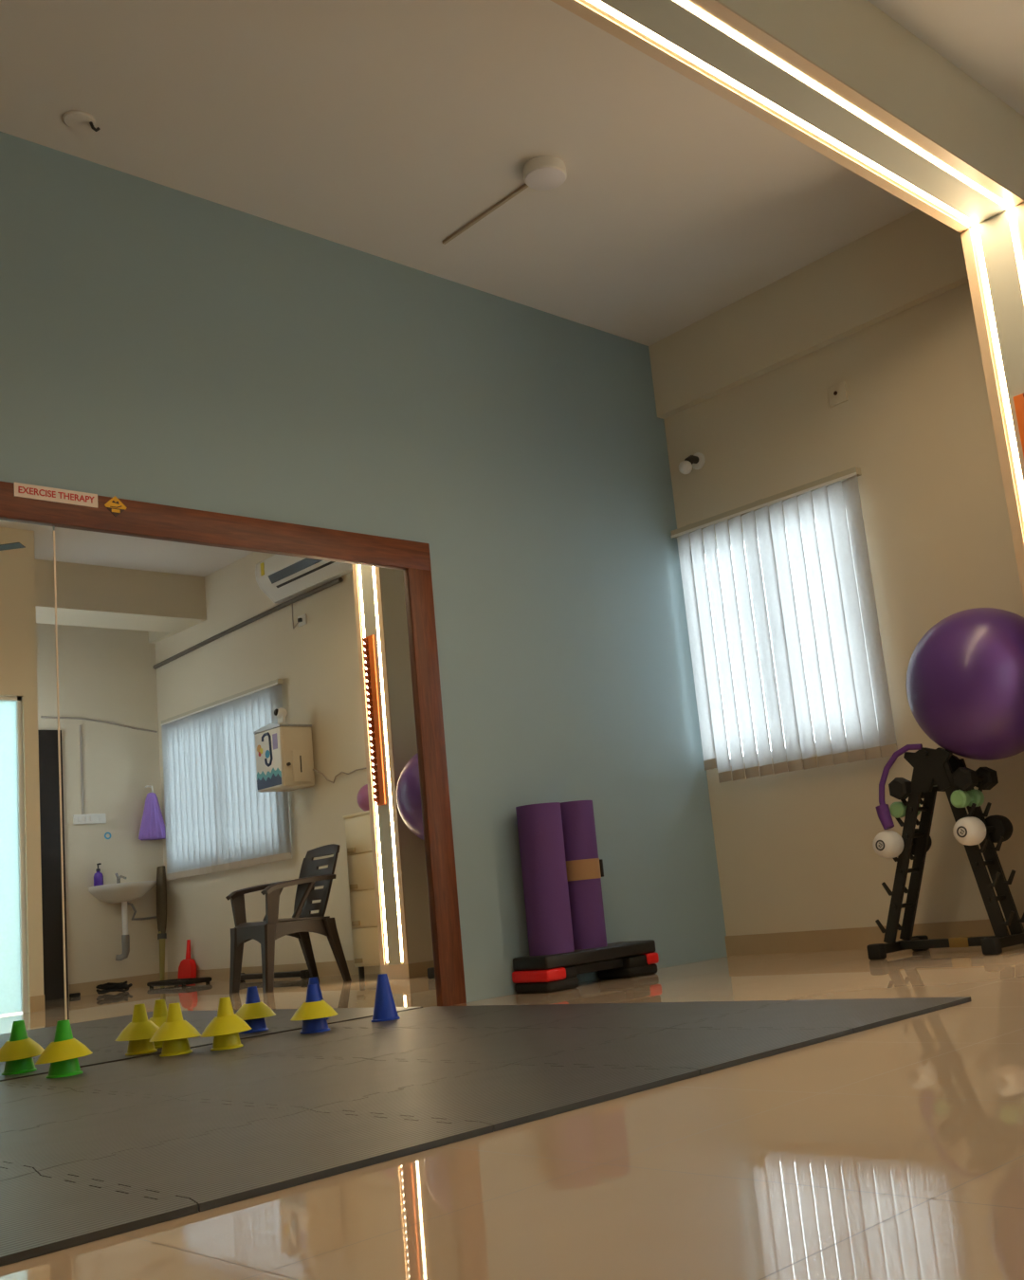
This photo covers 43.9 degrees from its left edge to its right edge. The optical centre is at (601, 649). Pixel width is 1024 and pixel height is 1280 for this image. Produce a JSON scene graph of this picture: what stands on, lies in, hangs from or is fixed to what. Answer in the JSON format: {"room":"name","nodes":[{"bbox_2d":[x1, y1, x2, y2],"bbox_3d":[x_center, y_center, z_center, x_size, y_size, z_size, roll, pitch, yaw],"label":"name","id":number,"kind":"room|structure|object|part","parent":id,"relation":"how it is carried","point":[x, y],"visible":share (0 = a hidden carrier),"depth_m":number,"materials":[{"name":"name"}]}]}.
{"room":"care facility","nodes":[
{"label":"care facility","id":0,"kind":"room"},
{"bbox_2d":[0,131,727,1002],"bbox_3d":[-1.973,-0.237,4.394,6.750,3.300,0.150,5,-15,-45],"label":"wall","id":1,"kind":"structure","parent":0,"point":[160,344],"depth_m":5.59,"materials":[{"name":"teal paint"}]},
{"bbox_2d":[0,481,466,1081],"bbox_3d":[-1.614,0.418,4.428,2.682,1.958,0.034,5,-15,-45],"label":"wall mirror","id":2,"kind":"object","parent":1,"relation":"attached to","point":[224,767],"visible":0.84,"depth_m":4.61,"materials":[{"name":"clear mirror"}]},
{"bbox_3d":[-2.145,0.435,3.897,0.936,1.829,0.010,5,-15,-45],"label":"pane","id":3,"kind":"part","parent":2,"relation":"part of","materials":[{"name":"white mirror"}]},
{"bbox_2d":[13,482,97,508],"bbox_3d":[-1.894,-0.535,4.399,0.288,0.050,0.004,5,-15,-45],"label":"sign","id":4,"kind":"object","parent":2,"relation":"attached to","point":[22,490],"visible":1,"depth_m":4.39,"materials":[{"name":"beige"}]},
{"bbox_2d":[104,495,127,516],"bbox_3d":[-1.746,-0.513,4.545,0.082,0.079,0.003,5,-15,-45],"label":"warning sticker","id":5,"kind":"object","parent":2,"relation":"attached to","point":[114,505],"visible":1,"depth_m":4.54,"materials":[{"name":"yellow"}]},
{"bbox_3d":[-1.743,-0.497,4.541,0.030,0.012,0.001,5,-15,-45],"label":"panel","id":6,"kind":"part","parent":5,"relation":"part of","materials":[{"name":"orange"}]},
{"bbox_3d":[-1.709,-0.477,4.598,2.682,0.126,0.034,5,-15,-45],"label":"frame rail","id":7,"kind":"part","parent":2,"relation":"part of","materials":[{"name":"red wood"}]},
{"bbox_2d":[0,0,1023,346],"bbox_3d":[0.103,-2.565,2.599,6.900,0.150,6.466,5,-15,-45],"label":"ceiling","id":8,"kind":"structure","parent":0,"point":[383,129],"depth_m":4.85,"materials":[{"name":"white paint"}]},
{"bbox_2d":[62,109,100,131],"bbox_3d":[-1.876,-1.884,4.547,0.110,0.044,0.110,-12,-12,27],"label":"plate","id":9,"kind":"object","parent":8,"relation":"attached to","point":[77,119],"visible":1,"depth_m":4.54,"materials":[{"name":"white paint"}]},
{"bbox_2d":[442,155,566,244],"bbox_3d":[-0.443,-1.876,5.365,0.176,0.054,0.783,5,-15,-45],"label":"ceiling fan","id":10,"kind":"object","parent":8,"relation":"attached to","point":[544,173],"visible":1,"depth_m":5.14,"materials":[{"name":"white plastic"}]},
{"bbox_2d":[525,166,565,190],"bbox_3d":[-0.228,-1.915,5.152,0.166,0.006,0.166,5,-15,-45],"label":"diffuser","id":11,"kind":"object","parent":10,"relation":"attached to","point":[540,178],"depth_m":5.14,"materials":[{"name":"white plastic"}]},
{"bbox_2d":[0,943,1023,1279],"bbox_3d":[0.463,0.806,1.958,6.900,0.150,6.466,5,-15,-45],"label":"floor","id":12,"kind":"structure","parent":0,"point":[895,1150],"depth_m":1.74,"materials":[{"name":"beige tile"}]},
{"bbox_2d":[0,996,971,1266],"bbox_3d":[-0.828,1.104,3.243,2.780,0.012,2.398,5,-15,-45],"label":"exercise mat","id":13,"kind":"object","parent":12,"relation":"on","point":[222,1166],"depth_m":2.80,"materials":[{"name":"grey rubber"}]},
{"bbox_2d":[46,1019,82,1078],"bbox_3d":[-1.653,1.226,3.890,0.104,0.163,0.104,5,-15,-45],"label":"cone","id":14,"kind":"object","parent":13,"relation":"on","point":[71,1067],"visible":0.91,"depth_m":3.86,"materials":[{"name":"green plastic"}]},
{"bbox_2d":[35,1038,92,1064],"bbox_3d":[-1.652,1.232,3.889,0.164,0.062,0.164,-2,-12,-23],"label":"disc","id":15,"kind":"object","parent":14,"relation":"on","point":[70,1049],"visible":0.95,"depth_m":3.84,"materials":[{"name":"yellow plastic"}]},
{"bbox_2d":[159,1002,192,1056],"bbox_3d":[-1.415,1.259,4.197,0.104,0.163,0.104,5,-15,-45],"label":"cone","id":16,"kind":"object","parent":13,"relation":"on","point":[170,1048],"visible":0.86,"depth_m":4.16,"materials":[{"name":"yellow plastic"}]},
{"bbox_2d":[148,1020,201,1042],"bbox_3d":[-1.414,1.264,4.197,0.165,0.055,0.165,6,-17,-44],"label":"disc","id":17,"kind":"object","parent":16,"relation":"on","point":[177,1030],"visible":0.98,"depth_m":4.15,"materials":[{"name":"yellow plastic"}]},
{"bbox_2d":[210,996,243,1050],"bbox_3d":[-1.251,1.244,4.212,0.104,0.163,0.104,5,-15,-45],"label":"cone","id":18,"kind":"object","parent":13,"relation":"on","point":[225,1007],"visible":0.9,"depth_m":4.18,"materials":[{"name":"yellow plastic"}]},
{"bbox_2d":[201,1013,251,1037],"bbox_3d":[-1.251,1.249,4.211,0.165,0.055,0.165,3,-14,-45],"label":"disc","id":19,"kind":"object","parent":18,"relation":"on","point":[229,1024],"visible":0.94,"depth_m":4.16,"materials":[{"name":"yellow plastic"}]},
{"bbox_2d":[300,983,329,1033],"bbox_3d":[-1.018,1.270,4.478,0.104,0.163,0.104,5,-15,-45],"label":"cone","id":20,"kind":"object","parent":13,"relation":"on","point":[319,1025],"visible":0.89,"depth_m":4.44,"materials":[{"name":"blue plastic"}]},
{"bbox_2d":[290,1000,338,1021],"bbox_3d":[-1.017,1.274,4.477,0.165,0.055,0.165,4,-15,-45],"label":"disc","id":21,"kind":"object","parent":20,"relation":"on","point":[315,1010],"visible":0.96,"depth_m":4.43,"materials":[{"name":"yellow plastic"}]},
{"bbox_2d":[371,973,400,1022],"bbox_3d":[-0.800,1.281,4.659,0.104,0.163,0.104,5,-15,-45],"label":"cone","id":22,"kind":"object","parent":13,"relation":"on","point":[384,1010],"visible":1,"depth_m":4.63,"materials":[{"name":"blue plastic"}]},
{"bbox_2d":[512,939,658,993],"bbox_3d":[-0.061,1.392,5.558,0.694,0.151,0.251,4,-15,-43],"label":"step","id":23,"kind":"structure","parent":12,"relation":"on","point":[634,959],"depth_m":5.42,"materials":[{"name":"black plastic"}]},
{"bbox_2d":[515,802,574,955],"bbox_3d":[-0.242,0.995,5.489,0.196,0.636,0.201,5,-15,-45],"label":"yoga mat","id":24,"kind":"object","parent":23,"relation":"on","point":[539,826],"visible":1,"depth_m":5.41,"materials":[{"name":"purple plastic"}]},
{"bbox_2d":[560,800,607,950],"bbox_3d":[-0.096,1.007,5.657,0.185,0.644,0.185,-12,-12,28],"label":"yoga mat","id":25,"kind":"object","parent":23,"relation":"on","point":[584,868],"visible":0.94,"depth_m":5.58,"materials":[{"name":"purple plastic"}]},
{"bbox_2d":[866,747,1023,960],"bbox_3d":[1.387,0.819,5.179,0.382,0.828,0.631,5,-15,-45],"label":"dumbbell rack","id":26,"kind":"object","parent":12,"relation":"on","point":[933,769],"visible":0.91,"depth_m":5.15,"materials":[{"name":"black metal"}]},
{"bbox_2d":[875,743,922,829],"bbox_3d":[1.229,0.567,5.214,0.238,0.335,0.056,-15,-14,38],"label":"band","id":27,"kind":"object","parent":26,"relation":"hanging from","point":[883,810],"visible":1,"depth_m":5.23,"materials":[{"name":"purple rubber"}]},
{"bbox_2d":[872,828,932,858],"bbox_3d":[1.261,0.813,5.297,0.343,0.112,0.112,5,-15,-45],"label":"dumbbell","id":28,"kind":"object","parent":26,"relation":"on","point":[886,844],"visible":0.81,"depth_m":5.18,"materials":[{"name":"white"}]},
{"bbox_3d":[1.254,0.832,5.219,0.016,0.751,0.323,5,-15,-45],"label":"leg","id":29,"kind":"part","parent":26,"relation":"part of","materials":[{"name":"black metal"}]},
{"bbox_2d":[889,801,920,818],"bbox_3d":[1.270,0.669,5.284,0.153,0.066,0.066,5,-15,-45],"label":"dumbbell","id":30,"kind":"object","parent":26,"relation":"on","point":[897,810],"visible":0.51,"depth_m":5.23,"materials":[{"name":"green plastic"}]},
{"bbox_2d":[888,777,925,799],"bbox_3d":[1.297,0.581,5.286,0.233,0.092,0.080,5,-15,-45],"label":"dumbbell","id":31,"kind":"object","parent":26,"relation":"on","point":[900,788],"visible":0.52,"depth_m":5.20,"materials":[{"name":"black rubber"}]},
{"bbox_3d":[1.342,0.839,5.306,0.016,0.751,0.323,5,-15,-45],"label":"leg","id":32,"kind":"part","parent":26,"relation":"part of","materials":[{"name":"black metal"}]},
{"bbox_3d":[1.377,0.432,5.216,0.183,0.026,0.025,5,-15,-45],"label":"handle","id":33,"kind":"part","parent":26,"relation":"part of","materials":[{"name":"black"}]},
{"bbox_3d":[1.341,0.490,5.160,0.024,0.183,0.213,5,-15,-45],"label":"plate","id":34,"kind":"part","parent":26,"relation":"part of","materials":[{"name":"black metal"}]},
{"bbox_3d":[1.422,0.499,5.253,0.024,0.183,0.195,5,-15,-45],"label":"plate","id":35,"kind":"part","parent":26,"relation":"part of","materials":[{"name":"black"}]},
{"bbox_2d":[905,607,1023,760],"bbox_3d":[1.560,0.141,5.153,0.620,0.620,0.620,5,-15,-45],"label":"exercise ball","id":36,"kind":"object","parent":26,"relation":"on","point":[964,685],"visible":1,"depth_m":4.94,"materials":[{"name":"purple plastic"}]},
{"bbox_2d":[950,789,984,807],"bbox_3d":[1.466,0.599,5.067,0.158,0.070,0.070,5,-15,-45],"label":"dumbbell","id":37,"kind":"object","parent":26,"relation":"on","point":[959,798],"visible":0.96,"depth_m":5.02,"materials":[{"name":"green plastic"}]},
{"bbox_2d":[951,767,998,790],"bbox_3d":[1.505,0.521,5.092,0.228,0.096,0.083,5,-15,-45],"label":"dumbbell","id":38,"kind":"object","parent":26,"relation":"on","point":[964,778],"visible":1,"depth_m":5.03,"materials":[{"name":"black rubber"}]},
{"bbox_3d":[1.505,0.521,5.092,0.160,0.025,0.025,5,-15,-45],"label":"handle","id":39,"kind":"part","parent":38,"relation":"part of","materials":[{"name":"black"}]},
{"bbox_3d":[1.467,0.784,5.009,0.016,0.717,0.196,5,-15,-45],"label":"leg","id":40,"kind":"part","parent":26,"relation":"part of","materials":[{"name":"black metal"}]},
{"bbox_2d":[952,814,1013,845],"bbox_3d":[1.524,0.721,5.042,0.346,0.112,0.112,5,-15,-45],"label":"dumbbell","id":41,"kind":"object","parent":26,"relation":"on","point":[971,831],"visible":0.98,"depth_m":4.95,"materials":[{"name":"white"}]},
{"bbox_3d":[1.525,0.721,5.043,0.243,0.025,0.025,5,-15,-45],"label":"handle","id":42,"kind":"part","parent":41,"relation":"part of","materials":[{"name":"black metal"}]},
{"bbox_3d":[1.554,0.791,5.095,0.016,0.717,0.196,5,-15,-45],"label":"leg","id":43,"kind":"part","parent":26,"relation":"part of","materials":[{"name":"black metal"}]},
{"bbox_3d":[2.030,1.042,4.711,0.481,0.085,0.286,5,-15,-45],"label":"trim","id":44,"kind":"structure","parent":12,"relation":"on","visible":0},
{"bbox_2d":[550,0,1023,602],"bbox_3d":[0.245,-0.495,3.357,4.147,2.787,0.286,5,-15,-45],"label":"trim","id":45,"kind":"structure","parent":44,"relation":"on","point":[578,8],"depth_m":4.45,"materials":[{"name":"laminate"}]},
{"bbox_2d":[599,0,1023,484],"bbox_3d":[0.245,-0.495,3.357,4.147,2.787,0.127,5,-15,-45],"label":"trim","id":46,"kind":"structure","parent":44,"relation":"on","point":[669,20],"depth_m":4.46,"materials":[{"name":"grey"}]},
{"bbox_2d":[1013,392,1023,457],"bbox_3d":[1.692,-0.475,4.815,0.042,1.067,0.086,5,-15,-45],"label":"ladder","id":47,"kind":"object","parent":46,"relation":"attached to","point":[1018,400],"visible":1,"depth_m":4.92,"materials":[{"name":"orange"}]},
{"bbox_2d":[663,281,1023,935],"bbox_3d":[2.676,-0.684,4.650,0.150,3.300,6.466,5,-15,-45],"label":"wall","id":48,"kind":"structure","parent":0,"point":[795,851],"depth_m":5.90,"materials":[{"name":"beige paint"}]},
{"bbox_2d":[678,452,705,474],"bbox_3d":[0.471,-0.987,6.697,0.134,0.128,0.096,5,-15,-45],"label":"wall lamp","id":49,"kind":"object","parent":48,"relation":"attached to","point":[696,461],"visible":1,"depth_m":6.69,"materials":[{"name":"white plastic"}]},
{"bbox_3d":[0.444,-0.959,6.678,0.072,0.072,0.072,5,-15,-45],"label":"bulb","id":50,"kind":"part","parent":49,"relation":"part of","materials":[{"name":"white plastic"}]},
{"bbox_3d":[0.513,-1.003,6.739,0.018,0.090,0.090,5,-15,-45],"label":"plate","id":51,"kind":"part","parent":49,"relation":"part of","materials":[{"name":"white plastic"}]},
{"bbox_2d":[690,511,846,768],"bbox_3d":[0.939,-0.063,6.366,0.050,1.195,1.128,5,-15,-45],"label":"window","id":52,"kind":"structure","parent":48,"relation":"in","point":[813,511],"depth_m":6.61,"materials":[{"name":"white glass"}]},
{"bbox_2d":[670,466,897,783],"bbox_3d":[0.880,-0.079,6.245,0.084,1.380,1.178,5,-15,-45],"label":"vertical blind","id":53,"kind":"object","parent":52,"relation":"attached to","point":[836,540],"visible":1,"depth_m":6.17,"materials":[{"name":"beige fabric"}]},
{"bbox_2d":[579,0,1023,535],"bbox_3d":[0.278,-0.659,3.439,4.950,3.300,0.270,5,-15,-45],"label":"light strip","id":54,"kind":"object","parent":48,"relation":"attached to","point":[855,42],"depth_m":4.45,"materials":[{"name":"beige paint"}]},
{"bbox_2d":[586,0,1023,516],"bbox_3d":[0.194,-0.485,3.414,4.136,2.772,0.021,5,-15,-45],"label":"led strip","id":55,"kind":"object","parent":48,"relation":"attached to","point":[597,3],"visible":1,"depth_m":4.70,"materials":[{"name":"beige plastic"}]},
{"bbox_2d":[648,208,968,419],"bbox_3d":[1.035,-1.683,6.242,0.056,0.416,2.100,5,-15,-45],"label":"beam","id":56,"kind":"structure","parent":48,"relation":"attached to","point":[916,258],"depth_m":6.21,"materials":[{"name":"beige paint"}]},
{"bbox_2d":[826,381,848,407],"bbox_3d":[1.143,-1.235,6.125,0.016,0.100,0.102,5,-15,-45],"label":"junction box","id":57,"kind":"object","parent":48,"relation":"attached to","point":[837,393],"visible":1,"depth_m":6.12,"materials":[{"name":"beige paint"}]},
{"bbox_2d":[674,0,1023,297],"bbox_3d":[0.300,-0.517,3.309,4.136,2.772,0.021,5,-15,-45],"label":"led strip","id":58,"kind":"object","parent":48,"relation":"attached to","point":[685,3],"visible":1,"depth_m":4.29,"materials":[{"name":"beige plastic"}]},
{"bbox_2d":[724,916,1023,956],"bbox_3d":[2.781,0.876,4.300,0.012,0.100,6.154,5,-15,-45],"label":"baseboard","id":59,"kind":"structure","parent":48,"relation":"attached to","point":[856,938],"depth_m":5.95,"materials":[{"name":"tile"}]}
]}

